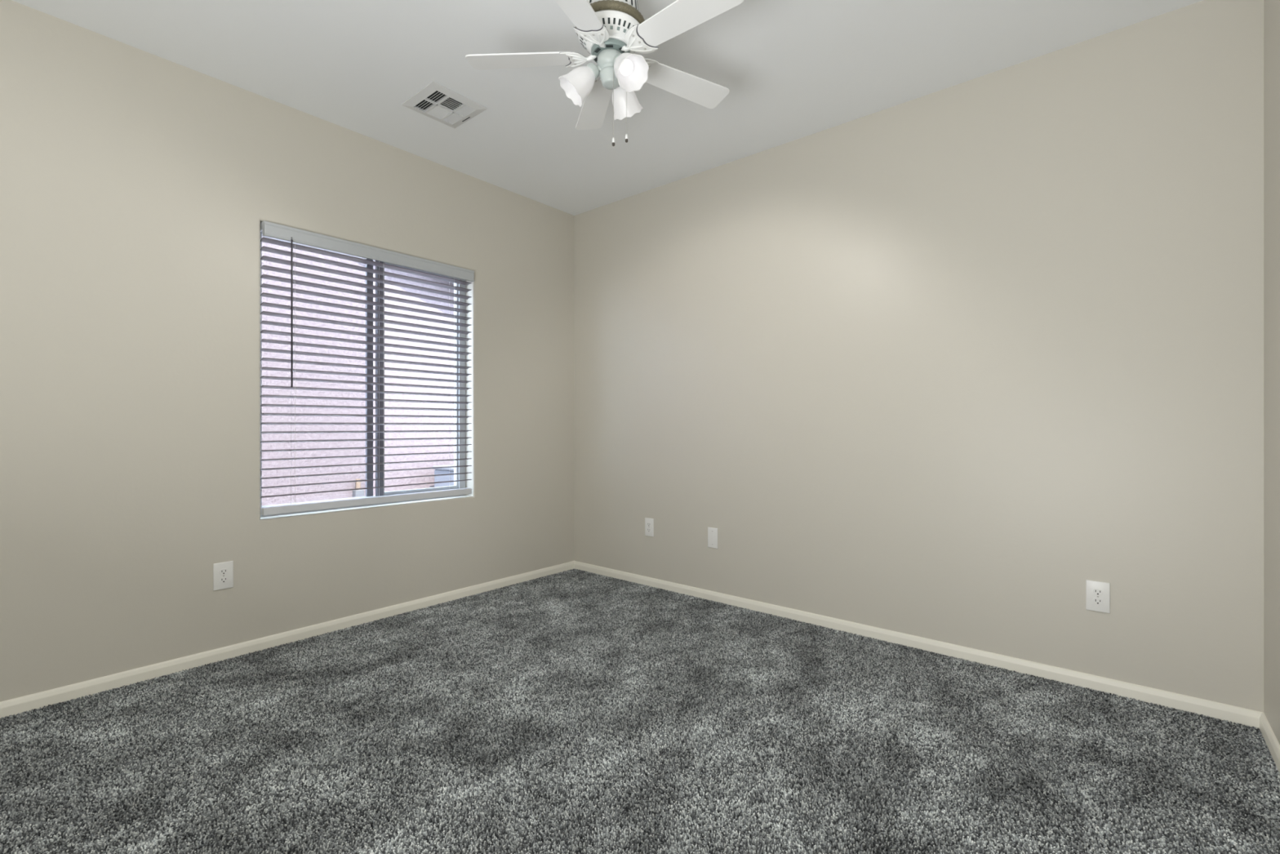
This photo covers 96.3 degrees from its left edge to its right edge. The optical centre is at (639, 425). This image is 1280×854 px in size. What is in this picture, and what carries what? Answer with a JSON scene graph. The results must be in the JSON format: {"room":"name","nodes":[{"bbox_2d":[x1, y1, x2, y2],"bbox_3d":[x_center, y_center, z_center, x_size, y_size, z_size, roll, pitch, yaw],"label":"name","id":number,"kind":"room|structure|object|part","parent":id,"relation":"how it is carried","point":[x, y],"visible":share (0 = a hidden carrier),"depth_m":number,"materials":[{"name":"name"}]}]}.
{"room":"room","nodes":[
{"label":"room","id":0,"kind":"room"},
{"bbox_2d":[0,0,574,702],"bbox_3d":[-2.082,-0.265,2.729,0.170,2.740,4.670,0,0,40],"label":"wall","id":1,"kind":"structure","parent":0,"point":[138,187],"depth_m":2.62,"materials":[{"name":"grey paint"}]},
{"bbox_2d":[213,560,233,590],"bbox_3d":[-1.975,0.711,2.717,0.009,0.127,0.079,0,0,40],"label":"wall outlet","id":2,"kind":"object","parent":1,"relation":"attached to","point":[223,572],"visible":1,"depth_m":2.71,"materials":[{"name":"white plastic"}]},
{"bbox_2d":[219,568,227,574],"bbox_3d":[-1.975,0.692,2.717,0.009,0.027,0.034,0,0,40],"label":"receptacle","id":3,"kind":"object","parent":2,"relation":"attached to","point":[222,571],"depth_m":2.71,"materials":[{"name":"white plastic"}]},
{"bbox_2d":[219,576,227,582],"bbox_3d":[-1.975,0.731,2.717,0.009,0.027,0.034,0,0,40],"label":"receptacle","id":4,"kind":"object","parent":2,"relation":"attached to","point":[222,579],"depth_m":2.71,"materials":[{"name":"white plastic"}]},
{"bbox_2d":[0,560,574,718],"bbox_3d":[-1.973,1.082,2.716,0.013,0.064,4.550,0,0,40],"label":"baseboard","id":5,"kind":"structure","parent":1,"relation":"attached to","point":[28,702],"depth_m":2.76,"materials":[{"name":"white paint"}]},
{"bbox_2d":[260,231,465,516],"bbox_3d":[-1.585,-0.276,3.388,0.070,1.482,1.218,0,0,40],"label":"window","id":6,"kind":"structure","parent":1,"relation":"in","point":[461,484],"depth_m":3.40,"materials":[{"name":"grey plastic"}]},
{"bbox_2d":[260,220,474,515],"bbox_3d":[-1.490,-0.284,3.298,0.082,1.459,1.193,0,0,40],"label":"window blind","id":7,"kind":"object","parent":6,"relation":"attached to","point":[271,229],"visible":1,"depth_m":3.19,"materials":[{"name":"grey plastic"}]},
{"bbox_3d":[-1.789,-0.280,2.953,0.056,1.390,0.001,0,0,40],"label":"ladder cord","id":8,"kind":"part","parent":7,"relation":"part of","materials":[{"name":"white fabric"}]},
{"bbox_3d":[-1.496,0.426,3.297,0.052,0.037,1.183,0,0,40],"label":"rail","id":9,"kind":"part","parent":7,"relation":"part of","materials":[{"name":"white plastic"}]},
{"bbox_3d":[-1.492,-0.280,3.305,0.056,1.390,0.001,0,0,40],"label":"ladder cord","id":10,"kind":"part","parent":7,"relation":"part of","materials":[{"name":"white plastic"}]},
{"bbox_3d":[-1.199,-0.280,3.653,0.056,1.390,0.001,0,0,40],"label":"ladder cord","id":11,"kind":"part","parent":7,"relation":"part of","materials":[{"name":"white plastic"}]},
{"bbox_3d":[-1.376,-0.283,3.621,0.026,1.400,0.497,0,0,40],"label":"sliding sash","id":12,"kind":"part","parent":6,"relation":"part of","materials":[{"name":"clear glass"}]},
{"bbox_2d":[12,0,1203,215],"bbox_3d":[-0.592,-1.695,1.564,3.950,0.120,4.810,0,0,40],"label":"ceiling","id":13,"kind":"structure","parent":0,"point":[791,70],"depth_m":2.58,"materials":[{"name":"white paint"}]},
{"bbox_2d":[401,80,487,128],"bbox_3d":[-0.999,-1.627,2.929,0.304,0.014,0.304,0,0,40],"label":"ceiling vent","id":14,"kind":"object","parent":13,"relation":"in","point":[435,101],"visible":1,"depth_m":2.91,"materials":[{"name":"white metal"}]},
{"bbox_2d":[465,0,743,146],"bbox_3d":[-0.076,-1.319,2.111,0.980,0.632,1.028,0,0,-32],"label":"ceiling fan","id":15,"kind":"object","parent":13,"relation":"hanging from","point":[611,31],"visible":1,"depth_m":2.04,"materials":[{"name":"white metal"}]},
{"bbox_3d":[-0.427,-1.348,2.112,0.413,0.028,0.120,0,0,4],"label":"blade","id":16,"kind":"part","parent":15,"relation":"part of","materials":[{"name":"white wood"}]},
{"bbox_3d":[-0.235,-1.238,2.079,0.128,0.139,0.129,0,0,40],"label":"lamp shade","id":17,"kind":"part","parent":15,"relation":"part of","materials":[{"name":"white glass"}]},
{"bbox_3d":[-0.227,-1.348,1.793,0.120,0.028,0.413,0,0,22],"label":"blade","id":18,"kind":"part","parent":15,"relation":"part of","materials":[{"name":"white wood"}]},
{"bbox_3d":[-0.169,-1.291,2.085,0.061,0.050,0.061,0,0,40],"label":"light arm","id":19,"kind":"part","parent":15,"relation":"part of","materials":[{"name":"grey"}]},
{"bbox_3d":[-0.185,-1.348,2.401,0.120,0.028,0.413,0,0,-14],"label":"blade","id":20,"kind":"part","parent":15,"relation":"part of","materials":[{"name":"white wood"}]},
{"bbox_3d":[-0.094,-1.177,2.051,0.002,0.297,0.010,0,0,-16],"label":"pull chain","id":21,"kind":"part","parent":15,"relation":"part of","materials":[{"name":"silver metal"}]},
{"bbox_3d":[-0.095,-1.018,2.055,0.010,0.030,0.010,0,0,40],"label":"pull knob","id":22,"kind":"part","parent":15,"relation":"part of","materials":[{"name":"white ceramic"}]},
{"bbox_3d":[-0.075,-1.291,2.041,0.066,0.050,0.056,0,0,40],"label":"light arm","id":23,"kind":"part","parent":15,"relation":"part of","materials":[{"name":"grey"}]},
{"bbox_3d":[-0.055,-1.263,2.012,0.063,0.064,0.052,0,0,40],"label":"bulb","id":24,"kind":"part","parent":15,"relation":"part of","materials":[{"name":"white glass"}]},
{"bbox_3d":[-0.058,-1.194,2.094,0.019,0.264,0.002,0,0,-3],"label":"pull chain","id":25,"kind":"part","parent":15,"relation":"part of","materials":[{"name":"silver metal"}]},
{"bbox_3d":[-0.062,-1.238,2.204,0.117,0.139,0.139,0,0,40],"label":"lamp shade","id":26,"kind":"part","parent":15,"relation":"part of","materials":[{"name":"white glass"}]},
{"bbox_3d":[-0.043,-1.238,1.988,0.138,0.139,0.117,0,0,40],"label":"lamp shade","id":27,"kind":"part","parent":15,"relation":"part of","materials":[{"name":"white glass"}]},
{"bbox_3d":[0.164,-1.348,2.261,0.413,0.028,0.120,0,0,-32],"label":"blade","id":28,"kind":"part","parent":15,"relation":"part of","materials":[{"name":"white wood"}]},
{"bbox_3d":[0.139,-1.348,1.885,0.413,0.028,0.120,0,0,40],"label":"blade","id":29,"kind":"part","parent":15,"relation":"part of","materials":[{"name":"white wood"}]},
{"bbox_2d":[0,598,1279,853],"bbox_3d":[-0.592,1.159,1.564,3.950,0.091,4.810,0,0,40],"label":"floor","id":30,"kind":"structure","parent":0,"point":[168,825],"depth_m":1.71,"materials":[{"name":"grey carpet"}]},
{"bbox_2d":[0,568,1279,853],"bbox_3d":[-0.579,1.110,1.540,3.648,0.014,4.537,0,0,40],"label":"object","id":31,"kind":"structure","parent":30,"relation":"on","point":[442,629],"depth_m":1.97,"materials":[{"name":"grey carpet"}]},
{"bbox_2d":[574,0,1263,711],"bbox_3d":[0.914,-0.265,3.349,3.950,2.740,0.140,0,0,40],"label":"wall","id":32,"kind":"structure","parent":0,"point":[944,365],"depth_m":2.69,"materials":[{"name":"grey paint"}]},
{"bbox_2d":[644,517,653,536],"bbox_3d":[0.064,0.703,3.969,0.075,0.125,0.009,0,0,40],"label":"wall outlet","id":33,"kind":"object","parent":32,"relation":"attached to","point":[649,522],"visible":1,"depth_m":3.97,"materials":[{"name":"white plastic"}]},
{"bbox_2d":[707,527,717,548],"bbox_3d":[0.461,0.711,3.634,0.072,0.128,0.008,0,0,40],"label":"blank cover plate","id":34,"kind":"object","parent":32,"relation":"attached to","point":[712,532],"visible":1,"depth_m":3.63,"materials":[{"name":"white plastic"}]},
{"bbox_2d":[573,560,1263,728],"bbox_3d":[0.883,1.082,3.274,3.660,0.064,0.013,0,0,40],"label":"baseboard","id":35,"kind":"structure","parent":32,"relation":"attached to","point":[1243,716],"depth_m":2.68,"materials":[{"name":"white paint"}]},
{"bbox_2d":[1085,579,1110,613],"bbox_3d":[1.921,0.716,2.402,0.079,0.127,0.009,0,0,40],"label":"wall outlet","id":36,"kind":"object","parent":32,"relation":"attached to","point":[1097,593],"visible":1,"depth_m":2.40,"materials":[{"name":"white plastic"}]},
{"bbox_2d":[1093,588,1102,595],"bbox_3d":[1.921,0.697,2.402,0.034,0.027,0.009,0,0,40],"label":"receptacle","id":37,"kind":"object","parent":36,"relation":"attached to","point":[1096,592],"depth_m":2.40,"materials":[{"name":"white plastic"}]},
{"bbox_2d":[1093,597,1102,604],"bbox_3d":[1.921,0.736,2.402,0.034,0.027,0.009,0,0,40],"label":"receptacle","id":38,"kind":"object","parent":36,"relation":"attached to","point":[1096,601],"depth_m":2.40,"materials":[{"name":"white plastic"}]},
{"bbox_2d":[1263,0,1279,744],"bbox_3d":[0.827,-0.265,0.276,0.120,2.740,4.670,0,0,40],"label":"wall","id":39,"kind":"structure","parent":0,"point":[1271,7],"depth_m":1.99,"materials":[{"name":"grey paint"}]},
{"bbox_2d":[1259,712,1279,773],"bbox_3d":[0.815,1.082,0.365,0.013,0.064,4.550,0,0,40],"label":"baseboard","id":40,"kind":"structure","parent":39,"relation":"attached to","point":[1265,728],"depth_m":1.96,"materials":[{"name":"white paint"}]},
{"label":"outside","id":41,"kind":"structure","parent":0,"visible":0},
{"bbox_3d":[-4.016,1.355,7.416,8.830,0.200,18.000,0,0,40],"label":"ground","id":42,"kind":"structure","parent":41,"visible":0},
{"bbox_2d":[262,236,453,505],"bbox_3d":[-4.036,-0.559,5.877,3.184,3.628,11.621,0,0,40],"label":"neighboring house","id":43,"kind":"structure","parent":42,"relation":"on","point":[265,437],"depth_m":5.26,"materials":[{"name":"pink paint"}]},
{"bbox_2d":[352,478,364,497],"bbox_3d":[-2.616,0.874,5.320,0.070,0.758,0.080,0,0,40],"label":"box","id":44,"kind":"object","parent":43,"relation":"attached to","point":[356,493],"visible":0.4,"depth_m":5.30,"materials":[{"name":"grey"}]},
{"bbox_2d":[432,464,453,487],"bbox_3d":[-1.577,0.830,5.863,0.840,0.850,0.900,0,0,40],"label":"air conditioner","id":45,"kind":"object","parent":42,"relation":"on","point":[443,470],"visible":0.06,"depth_m":5.68,"materials":[{"name":"grey paint"}]}
]}

